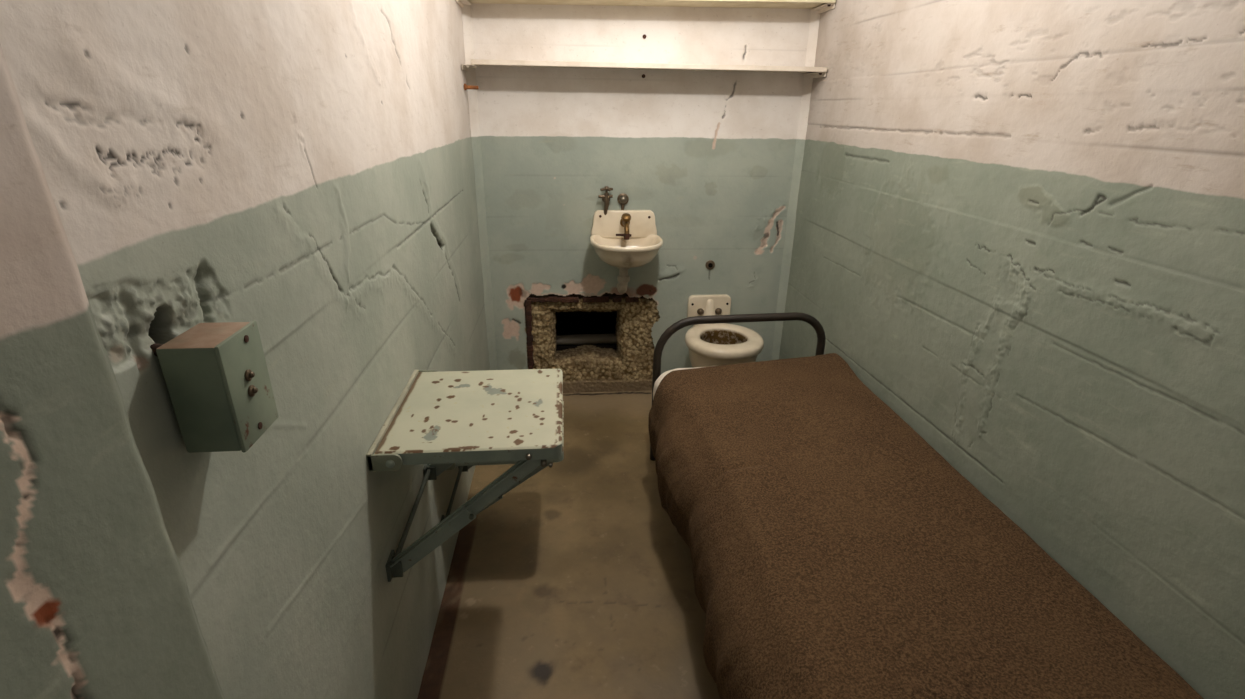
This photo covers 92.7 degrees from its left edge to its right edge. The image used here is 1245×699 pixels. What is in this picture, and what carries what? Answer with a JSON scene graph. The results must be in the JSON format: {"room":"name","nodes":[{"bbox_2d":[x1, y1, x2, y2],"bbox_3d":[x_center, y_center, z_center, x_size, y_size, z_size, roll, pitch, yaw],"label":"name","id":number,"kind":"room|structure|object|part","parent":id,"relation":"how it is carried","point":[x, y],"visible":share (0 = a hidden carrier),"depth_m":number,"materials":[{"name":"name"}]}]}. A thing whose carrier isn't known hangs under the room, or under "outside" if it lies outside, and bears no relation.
{"room":"prison interior","nodes":[
{"label":"prison interior","id":0,"kind":"room"},
{"bbox_2d":[0,44,224,698],"bbox_3d":[-0.355,0.282,0.186,0.007,2.160,0.694,-1,22,-5],"label":"wall pier","id":1,"kind":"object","parent":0,"point":[96,603],"visible":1,"depth_m":0.40,"materials":[{"name":"paint"}]},
{"bbox_2d":[0,0,489,698],"bbox_3d":[-0.575,-0.286,1.574,0.042,2.160,2.500,-1,22,-5],"label":"wall","id":2,"kind":"structure","parent":0,"point":[303,170],"depth_m":0.86,"materials":[{"name":"paint"}]},
{"bbox_2d":[150,320,278,452],"bbox_3d":[-0.448,0.039,0.641,0.104,0.124,0.080,-1,22,-5],"label":"junction box","id":3,"kind":"object","parent":2,"relation":"attached to","point":[216,375],"visible":0.99,"depth_m":0.61,"materials":[{"name":"metal"}]},
{"bbox_3d":[-0.405,0.039,0.645,0.005,0.122,0.080,-1,22,-5],"label":"plate","id":4,"kind":"part","parent":3,"relation":"part of","materials":[{"name":"green metal"}]},
{"bbox_2d":[244,369,254,380],"bbox_3d":[-0.400,0.028,0.637,0.008,0.013,0.013,-1,22,-5],"label":"switch","id":5,"kind":"object","parent":3,"relation":"attached to","point":[249,374],"depth_m":0.63,"materials":[{"name":"metal"}]},
{"bbox_2d":[248,385,257,396],"bbox_3d":[-0.400,0.045,0.643,0.008,0.013,0.013,-1,22,-5],"label":"switch","id":6,"kind":"object","parent":3,"relation":"attached to","point":[252,389],"depth_m":0.64,"materials":[{"name":"metal"}]},
{"bbox_2d":[366,369,562,581],"bbox_3d":[-0.341,0.278,1.458,0.392,0.328,0.433,-1,22,-5],"label":"folding table","id":7,"kind":"object","parent":2,"relation":"attached to","point":[439,420],"visible":1,"depth_m":1.31,"materials":[{"name":"paint"}]},
{"bbox_3d":[-0.526,0.149,1.386,0.011,0.039,0.418,-1,22,-5],"label":"hinge rail","id":8,"kind":"part","parent":7,"relation":"part of","materials":[{"name":"green metal"}]},
{"bbox_3d":[-0.523,0.403,1.490,0.011,0.012,0.362,-1,22,-5],"label":"cross rod","id":9,"kind":"part","parent":7,"relation":"part of","materials":[{"name":"grey metal"}]},
{"bbox_2d":[464,83,478,89],"bbox_3d":[-0.628,-1.082,2.447,0.067,0.026,0.026,-1,22,-5],"label":"peg","id":10,"kind":"object","parent":2,"relation":"attached to","point":[466,87],"visible":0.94,"depth_m":2.44,"materials":[{"name":"orange wood"}]},
{"bbox_2d":[461,4,497,369],"bbox_3d":[-0.652,-0.750,2.711,0.004,2.160,0.057,15,26,31],"label":"trim","id":11,"kind":"structure","parent":2,"relation":"attached to","point":[466,11],"depth_m":2.71,"materials":[{"name":"paint"}]},
{"bbox_2d":[440,400,563,521],"bbox_3d":[-0.387,0.373,1.978,0.386,0.283,0.402,-1,22,-5],"label":"bench","id":12,"kind":"object","parent":2,"relation":"attached to","point":[463,467],"visible":0.03,"depth_m":1.81,"materials":[{"name":"paint"}]},
{"bbox_3d":[-0.567,0.477,2.003,0.011,0.012,0.331,-1,22,-5],"label":"cross rod","id":13,"kind":"part","parent":12,"relation":"part of","materials":[{"name":"grey metal"}]},
{"bbox_3d":[-0.377,0.246,1.927,0.370,0.003,0.371,-1,22,-5],"label":"seat","id":14,"kind":"part","parent":12,"relation":"part of","materials":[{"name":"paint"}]},
{"bbox_2d":[417,390,719,698],"bbox_3d":[0.090,0.821,1.744,1.870,0.005,3.180,-1,22,-5],"label":"floor","id":15,"kind":"structure","parent":0,"point":[577,582],"depth_m":1.89,"materials":[{"name":"concrete"}]},
{"bbox_2d":[685,294,763,367],"bbox_3d":[0.485,0.049,2.931,0.374,0.536,0.447,-1,22,-5],"label":"toilet","id":16,"kind":"object","parent":15,"relation":"on","point":[716,344],"visible":0.71,"depth_m":2.90,"materials":[{"name":"white ceramic"}]},
{"bbox_3d":[0.444,-0.213,3.046,0.222,0.138,0.030,-1,22,-5],"label":"plate","id":17,"kind":"part","parent":16,"relation":"part of","materials":[{"name":"white ceramic"}]},
{"bbox_3d":[0.486,0.120,2.934,0.374,0.403,0.398,-1,22,-5],"label":"bowl","id":18,"kind":"part","parent":16,"relation":"part of","materials":[{"name":"white ceramic"}]},
{"bbox_2d":[650,312,825,460],"bbox_3d":[0.567,0.531,1.579,0.714,0.670,2.011,-1,22,-5],"label":"bed","id":19,"kind":"object","parent":15,"relation":"on","point":[790,316],"visible":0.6,"depth_m":2.37,"materials":[{"name":"black metal"}]},
{"bbox_2d":[648,353,1203,698],"bbox_3d":[0.560,0.532,1.578,0.810,0.344,1.933,-1,22,-5],"label":"blanket","id":20,"kind":"object","parent":19,"relation":"on","point":[836,553],"visible":1,"depth_m":1.33,"materials":[{"name":"brown fabric"}]},
{"bbox_3d":[0.605,0.482,1.530,0.620,0.125,1.850,-1,22,-5],"label":"mattress","id":21,"kind":"object","parent":19,"relation":"on","visible":0},
{"bbox_2d":[653,367,700,398],"bbox_3d":[0.490,0.162,2.335,0.740,0.181,0.195,-1,22,-5],"label":"sheet","id":22,"kind":"object","parent":21,"relation":"on","point":[657,382],"visible":0.09,"depth_m":2.31,"materials":[{"name":"white fabric"}]},
{"bbox_2d":[555,311,616,350],"bbox_3d":[-0.129,-0.320,3.539,1.840,1.290,0.770,-1,22,-5],"label":"hole","id":23,"kind":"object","parent":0,"point":[593,322],"depth_m":3.98,"materials":[{"name":"black"}]},
{"bbox_2d":[556,333,616,345],"bbox_3d":[-0.105,-0.058,3.329,1.780,0.065,0.060,-1,22,-5],"label":"pipe","id":24,"kind":"object","parent":23,"relation":"attached to","point":[573,339],"visible":0.32,"depth_m":3.30,"materials":[{"name":"grey metal"}]},
{"bbox_2d":[470,3,810,373],"bbox_3d":[0.086,-0.775,2.795,1.520,2.160,0.018,-1,22,-5],"label":"wall","id":25,"kind":"structure","parent":0,"point":[710,154],"depth_m":2.73,"materials":[{"name":"paint"}]},
{"bbox_2d":[523,290,659,392],"bbox_3d":[-0.164,-0.058,3.145,0.751,0.582,0.173,-1,22,-5],"label":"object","id":26,"kind":"object","parent":25,"relation":"in","point":[628,367],"visible":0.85,"depth_m":3.11,"materials":[{"name":"stone"}]},
{"bbox_2d":[598,186,612,214],"bbox_3d":[-0.079,-0.691,2.773,0.069,0.144,0.072,-1,22,-5],"label":"valve","id":27,"kind":"object","parent":25,"relation":"attached to","point":[606,197],"visible":1,"depth_m":2.75,"materials":[{"name":"metal"}]},
{"bbox_3d":[-0.079,-0.711,2.758,0.068,0.017,0.019,-1,22,-5],"label":"arm","id":28,"kind":"part","parent":27,"relation":"part of","materials":[{"name":"metal"}]},
{"bbox_3d":[-0.073,-0.737,2.748,0.051,0.038,0.051,7,23,15],"label":"cross handle","id":29,"kind":"part","parent":27,"relation":"part of","materials":[{"name":"metal"}]},
{"bbox_2d":[617,193,628,209],"bbox_3d":[0.003,-0.697,2.803,0.054,0.078,0.035,-1,22,-5],"label":"button","id":30,"kind":"object","parent":25,"relation":"attached to","point":[622,198],"visible":1,"depth_m":2.80,"materials":[{"name":"metal"}]},
{"bbox_2d":[590,210,662,292],"bbox_3d":[0.019,-0.422,2.757,0.336,0.398,0.329,-1,22,-5],"label":"basin","id":31,"kind":"object","parent":25,"relation":"attached to","point":[622,239],"visible":1,"depth_m":2.81,"materials":[{"name":"white ceramic"}]},
{"bbox_2d":[616,213,630,239],"bbox_3d":[0.003,-0.579,2.772,0.074,0.112,0.113,-1,22,-5],"label":"faucet","id":32,"kind":"object","parent":31,"relation":"on","point":[623,220],"depth_m":2.80,"materials":[{"name":"metal"}]},
{"bbox_3d":[0.008,-0.601,2.842,0.319,0.130,0.036,-1,22,-5],"label":"plate","id":33,"kind":"part","parent":31,"relation":"part of","materials":[{"name":"white ceramic"}]},
{"bbox_2d":[461,59,826,77],"bbox_3d":[0.101,-1.190,2.522,1.512,0.040,0.196,-1,22,-5],"label":"wall shelf","id":34,"kind":"object","parent":25,"relation":"attached to","point":[815,72],"visible":1,"depth_m":2.45,"materials":[{"name":"beige paint"}]},
{"bbox_2d":[456,0,835,13],"bbox_3d":[0.104,-1.415,2.429,1.512,0.051,0.196,-1,22,-5],"label":"wall shelf","id":35,"kind":"object","parent":25,"relation":"attached to","point":[822,6],"visible":1,"depth_m":2.44,"materials":[{"name":"paint"}]},
{"bbox_2d":[705,260,714,269],"bbox_3d":[0.439,-0.422,2.968,0.048,0.048,0.016,-1,22,-5],"label":"button","id":36,"kind":"object","parent":25,"relation":"attached to","point":[710,264],"visible":1,"depth_m":2.96,"materials":[{"name":"metal"}]},
{"bbox_2d":[771,10,819,359],"bbox_3d":[0.828,-0.786,2.845,0.049,2.160,0.004,16,27,33],"label":"trim","id":37,"kind":"structure","parent":25,"relation":"attached to","point":[815,17],"depth_m":2.83,"materials":[{"name":"paint"}]},
{"bbox_2d":[779,0,1244,698],"bbox_3d":[0.957,-0.310,1.680,0.014,2.160,2.560,-1,22,-5],"label":"wall","id":38,"kind":"structure","parent":0,"point":[1020,224],"depth_m":1.33,"materials":[{"name":"paint"}]}
]}

